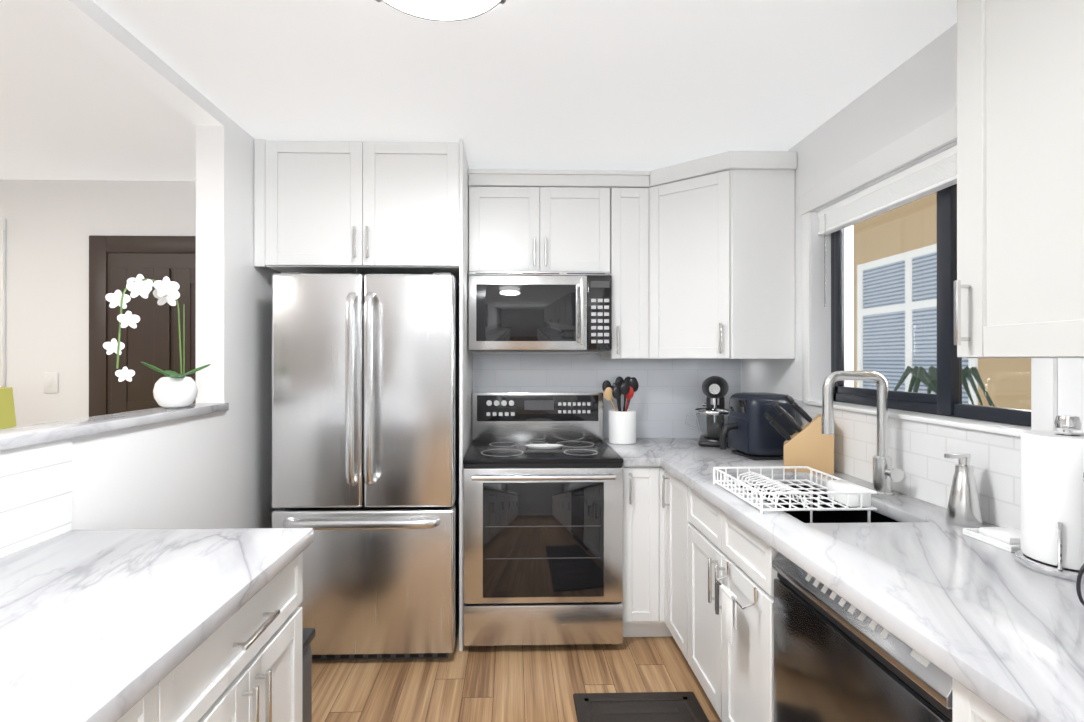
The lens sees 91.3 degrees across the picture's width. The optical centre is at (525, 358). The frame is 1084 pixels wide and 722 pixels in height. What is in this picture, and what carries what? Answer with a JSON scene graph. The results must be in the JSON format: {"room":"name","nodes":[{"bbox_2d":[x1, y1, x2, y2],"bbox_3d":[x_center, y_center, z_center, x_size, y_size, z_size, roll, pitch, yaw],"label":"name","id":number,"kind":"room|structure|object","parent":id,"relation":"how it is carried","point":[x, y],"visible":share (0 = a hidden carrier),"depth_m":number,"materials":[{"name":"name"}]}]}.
{"room":"kitchen","nodes":[
{"label":"kitchen","id":0,"kind":"room"},
{"bbox_2d":[0,0,280,557],"bbox_3d":[-1.295,0.168,0.197,0.128,2.440,5.850,0,0,-1],"label":"wall","id":1,"kind":"structure","parent":0,"point":[206,472],"depth_m":2.31,"materials":[{"name":"white paint"}]},
{"bbox_2d":[0,403,228,450],"bbox_3d":[-1.316,0.203,0.917,0.162,0.030,2.686,0,0,-1],"label":"sill","id":2,"kind":"structure","parent":1,"relation":"attached to","point":[19,436],"depth_m":1.57,"materials":[{"name":"stone"}]},
{"bbox_2d":[103,274,210,407],"bbox_3d":[-1.339,-0.056,1.919,0.184,0.489,0.399,0,0,-1],"label":"orchid","id":3,"kind":"object","parent":2,"relation":"on","point":[173,389],"visible":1,"depth_m":1.97,"materials":[{"name":"white plant"}]},
{"bbox_2d":[0,0,956,180],"bbox_3d":[-1.564,-1.092,0.202,6.290,0.080,6.170,0,0,-1],"label":"ceiling","id":4,"kind":"structure","parent":0,"point":[650,85],"depth_m":1.98,"materials":[{"name":"white paint"}]},
{"bbox_2d":[376,0,505,20],"bbox_3d":[-0.238,-1.019,1.388,0.411,0.061,0.414,0,0,-1],"label":"ceiling light","id":5,"kind":"object","parent":4,"relation":"attached to","point":[446,10],"visible":1,"depth_m":1.51,"materials":[{"name":"white glass"}]},
{"bbox_2d":[312,627,721,721],"bbox_3d":[-1.564,1.418,0.199,6.290,0.060,6.170,0,0,-1],"label":"floor","id":6,"kind":"structure","parent":0,"point":[520,683],"depth_m":2.28,"materials":[{"name":"brown wood"}]},
{"bbox_2d":[117,648,196,721],"bbox_3d":[-0.920,0.952,0.566,0.645,0.872,0.718,0,0,-1],"label":"base cabinet","id":7,"kind":"object","parent":6,"relation":"on","point":[174,699],"depth_m":0.91,"materials":[{"name":"white wood"}]},
{"bbox_2d":[197,552,302,721],"bbox_3d":[-0.934,0.953,1.136,0.645,0.872,0.658,0,0,-1],"label":"base cabinet","id":8,"kind":"object","parent":6,"relation":"on","point":[243,663],"depth_m":1.21,"materials":[{"name":"white wood"}]},
{"bbox_2d":[0,528,312,721],"bbox_3d":[-0.887,0.494,-0.218,0.665,0.040,3.400,0,0,-1],"label":"countertop","id":9,"kind":"structure","parent":8,"relation":"on","point":[106,625],"depth_m":1.02,"materials":[{"name":"stone"}]},
{"bbox_2d":[302,628,314,721],"bbox_3d":[-0.809,1.137,1.624,0.240,0.505,0.250,0,0,-1],"label":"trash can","id":10,"kind":"object","parent":6,"relation":"on","point":[308,635],"visible":0.21,"depth_m":1.69,"materials":[{"name":"grey metal"}]},
{"bbox_2d":[254,139,472,650],"bbox_3d":[-0.804,0.174,2.821,0.990,2.434,0.660,0,0,-1],"label":"tall cabinet","id":11,"kind":"object","parent":6,"relation":"on","point":[363,208],"visible":0.96,"depth_m":2.53,"materials":[{"name":"white wood"}]},
{"bbox_2d":[272,272,458,659],"bbox_3d":[-0.746,0.496,2.731,0.820,1.790,0.812,0,0,-1],"label":"refrigerator","id":12,"kind":"object","parent":6,"relation":"on","point":[365,427],"visible":0.98,"depth_m":2.39,"materials":[{"name":"grey metal"}]},
{"bbox_2d":[463,391,622,645],"bbox_3d":[0.075,0.794,2.793,0.761,1.195,0.737,0,0,-1],"label":"range","id":13,"kind":"object","parent":6,"relation":"on","point":[542,546],"visible":0.92,"depth_m":2.50,"materials":[{"name":"grey metal"}]},
{"bbox_2d":[524,444,563,448],"bbox_3d":[0.097,0.467,2.827,0.211,0.015,0.099,0,0,-1],"label":"spoon rest","id":14,"kind":"object","parent":13,"relation":"on","point":[543,446],"visible":1,"depth_m":2.81,"materials":[{"name":"white ceramic"}]},
{"bbox_2d":[622,466,657,636],"bbox_3d":[0.569,0.955,2.851,0.221,0.872,0.664,0,0,-1],"label":"base cabinet","id":15,"kind":"object","parent":6,"relation":"on","point":[640,483],"depth_m":2.56,"materials":[{"name":"white wood"}]},
{"bbox_2d":[603,438,1083,721],"bbox_3d":[0.936,0.495,0.658,0.850,0.040,5.061,0,0,-1],"label":"countertop","id":16,"kind":"structure","parent":15,"relation":"on","point":[1000,630],"depth_m":1.12,"materials":[{"name":"stone"}]},
{"bbox_2d":[602,376,638,444],"bbox_3d":[0.541,0.290,3.012,0.209,0.374,0.172,0,0,-1],"label":"utensil crock","id":17,"kind":"object","parent":16,"relation":"on","point":[622,426],"visible":1,"depth_m":2.95,"materials":[{"name":"white ceramic"}]},
{"bbox_2d":[685,376,729,447],"bbox_3d":[1.041,0.287,2.961,0.298,0.380,0.340,0,0,-1],"label":"stand mixer","id":18,"kind":"object","parent":16,"relation":"on","point":[712,418],"visible":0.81,"depth_m":2.85,"materials":[{"name":"black plastic"}]},
{"bbox_2d":[720,392,795,459],"bbox_3d":[1.110,0.324,2.592,0.336,0.305,0.269,0,0,-1],"label":"toaster","id":19,"kind":"object","parent":16,"relation":"on","point":[749,429],"visible":0.88,"depth_m":2.48,"materials":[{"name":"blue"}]},
{"bbox_2d":[713,466,876,522],"bbox_3d":[0.894,0.558,1.816,0.364,0.309,0.389,0,0,-1],"label":"dish rack","id":20,"kind":"object","parent":16,"relation":"on","point":[846,493],"visible":1,"depth_m":1.72,"materials":[{"name":"white plastic"}]},
{"bbox_2d":[763,394,833,473],"bbox_3d":[1.169,0.317,2.283,0.269,0.318,0.142,0,0,27],"label":"knife block","id":21,"kind":"object","parent":16,"relation":"on","point":[809,444],"visible":1,"depth_m":2.22,"materials":[{"name":"brown wood"}]},
{"bbox_2d":[740,485,897,522],"bbox_3d":[0.986,0.618,1.859,0.382,0.200,0.652,0,0,-1],"label":"sink","id":22,"kind":"object","parent":16,"relation":"in","point":[850,516],"depth_m":2.06,"materials":[{"name":"grey metal"}]},
{"bbox_2d":[822,371,903,495],"bbox_3d":[1.166,0.259,1.844,0.248,0.432,0.106,0,0,-1],"label":"faucet","id":23,"kind":"object","parent":16,"relation":"on","point":[885,474],"visible":1,"depth_m":1.85,"materials":[{"name":"silver metal"}]},
{"bbox_2d":[944,453,983,526],"bbox_3d":[1.265,0.375,1.536,0.098,0.199,0.086,0,0,-1],"label":"soap dispenser","id":24,"kind":"object","parent":16,"relation":"on","point":[964,508],"visible":1,"depth_m":1.52,"materials":[{"name":"silver metal"}]},
{"bbox_2d":[963,527,1020,552],"bbox_3d":[1.248,0.461,1.365,0.130,0.028,0.140,0,0,-1],"label":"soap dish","id":25,"kind":"object","parent":16,"relation":"on","point":[1008,539],"visible":0.69,"depth_m":1.36,"materials":[{"name":"white ceramic"}]},
{"bbox_2d":[1015,415,1083,582],"bbox_3d":[1.222,0.300,1.194,0.176,0.348,0.176,0,0,-1],"label":"paper towel holder","id":26,"kind":"object","parent":16,"relation":"on","point":[1052,506],"visible":1,"depth_m":1.16,"materials":[{"name":"white paper"}]},
{"bbox_2d":[1076,564,1083,605],"bbox_3d":[1.193,0.336,1.027,0.319,0.274,0.153,0,0,-1],"label":"power cord","id":27,"kind":"object","parent":16,"relation":"on","point":[1078,581],"visible":1,"depth_m":0.99,"materials":[{"name":"black plastic"}]},
{"bbox_2d":[573,692,708,721],"bbox_3d":[0.454,1.380,1.724,0.500,0.018,0.920,0,0,-1],"label":"floor mat","id":28,"kind":"object","parent":6,"relation":"on","point":[646,707],"visible":1,"depth_m":2.08,"materials":[{"name":"grey rubber"}]},
{"bbox_2d":[666,471,817,705],"bbox_3d":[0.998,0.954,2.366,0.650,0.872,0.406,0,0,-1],"label":"base cabinet","id":29,"kind":"object","parent":6,"relation":"on","point":[683,544],"depth_m":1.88,"materials":[{"name":"white wood"}]},
{"bbox_2d":[715,562,756,645],"bbox_3d":[0.659,0.787,1.680,0.055,0.205,0.209,0,0,-1],"label":"towel bar","id":30,"kind":"object","parent":29,"relation":"attached to","point":[730,602],"visible":1,"depth_m":1.66,"materials":[{"name":"white fabric"}]},
{"bbox_2d":[772,552,951,721],"bbox_3d":[1.013,0.955,1.197,0.628,0.868,0.601,0,0,-1],"label":"dishwasher","id":31,"kind":"object","parent":6,"relation":"on","point":[837,658],"visible":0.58,"depth_m":1.19,"materials":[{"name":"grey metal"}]},
{"bbox_2d":[952,678,1011,721],"bbox_3d":[1.041,0.952,0.586,0.650,0.872,0.609,0,0,-1],"label":"base cabinet","id":32,"kind":"object","parent":6,"relation":"on","point":[967,706],"depth_m":0.85,"materials":[{"name":"white wood"}]},
{"bbox_3d":[-2.515,1.011,2.467,0.900,0.760,0.450,0,0,-1],"label":"side table","id":33,"kind":"object","parent":6,"relation":"on","visible":0},
{"bbox_2d":[0,387,16,428],"bbox_3d":[-2.595,0.385,2.461,0.340,0.489,0.340,0,0,-1],"label":"table lamp","id":34,"kind":"object","parent":33,"relation":"on","point":[7,415],"visible":0.69,"depth_m":2.49,"materials":[{"name":"fabric"}]},
{"bbox_2d":[473,352,739,437],"bbox_3d":[-1.638,0.172,3.206,6.290,2.440,0.158,0,0,-1],"label":"wall","id":35,"kind":"structure","parent":0,"point":[669,390],"depth_m":3.18,"materials":[{"name":"white tile"}]},
{"bbox_2d":[0,218,5,386],"bbox_3d":[-3.281,-0.219,3.082,0.480,1.200,0.020,0,0,-1],"label":"window","id":36,"kind":"structure","parent":35,"relation":"in","point":[2,302],"depth_m":3.08,"materials":[{"name":"white"}]},
{"bbox_2d":[44,372,57,392],"bbox_3d":[-2.781,0.141,3.098,0.080,0.120,0.011,0,0,-1],"label":"light switch","id":37,"kind":"object","parent":35,"relation":"attached to","point":[50,382],"visible":1,"depth_m":3.10,"materials":[{"name":"white plastic"}]},
{"bbox_2d":[89,235,195,416],"bbox_3d":[-2.070,0.336,3.070,0.960,2.110,0.102,0,0,-1],"label":"door","id":38,"kind":"structure","parent":35,"relation":"in","point":[115,264],"depth_m":3.10,"materials":[{"name":"brown wood"}]},
{"bbox_2d":[468,169,649,358],"bbox_3d":[0.175,-0.504,2.991,0.971,1.010,0.370,0,0,-1],"label":"upper cabinet","id":39,"kind":"object","parent":35,"relation":"attached to","point":[558,220],"visible":0.92,"depth_m":2.85,"materials":[{"name":"white wood"}]},
{"bbox_2d":[468,271,611,351],"bbox_3d":[0.071,-0.250,2.955,0.755,0.418,0.436,0,0,-1],"label":"microwave","id":40,"kind":"object","parent":39,"relation":"attached to","point":[536,311],"visible":1,"depth_m":2.78,"materials":[{"name":"grey metal"}]},
{"bbox_2d":[648,151,796,358],"bbox_3d":[0.987,-0.504,2.882,0.649,1.010,0.628,0,0,-1],"label":"upper cabinet","id":41,"kind":"object","parent":35,"relation":"attached to","point":[722,255],"visible":0.94,"depth_m":2.60,"materials":[{"name":"white wood"}]},
{"bbox_2d":[740,23,1083,529],"bbox_3d":[1.476,0.168,0.266,0.208,2.440,5.850,0,0,-1],"label":"wall","id":42,"kind":"structure","parent":0,"point":[923,88],"depth_m":1.93,"materials":[{"name":"white paint"}]},
{"bbox_2d":[800,106,1056,436],"bbox_3d":[1.392,-0.284,1.935,0.150,0.992,1.190,0,0,-1],"label":"window","id":43,"kind":"structure","parent":42,"relation":"in","point":[893,274],"depth_m":1.96,"materials":[{"name":"grey wood"}]},
{"bbox_2d":[818,145,956,306],"bbox_3d":[1.378,-0.454,1.934,0.052,0.448,1.026,0,0,-1],"label":"window blinds","id":44,"kind":"object","parent":43,"relation":"attached to","point":[935,173],"visible":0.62,"depth_m":1.97,"materials":[{"name":"white"}]},
{"bbox_2d":[954,0,1083,357],"bbox_3d":[1.194,-0.523,1.028,0.326,1.044,0.484,0,0,-1],"label":"upper cabinet","id":45,"kind":"object","parent":42,"relation":"attached to","point":[1019,287],"visible":1,"depth_m":1.09,"materials":[{"name":"white wood"}]}
]}

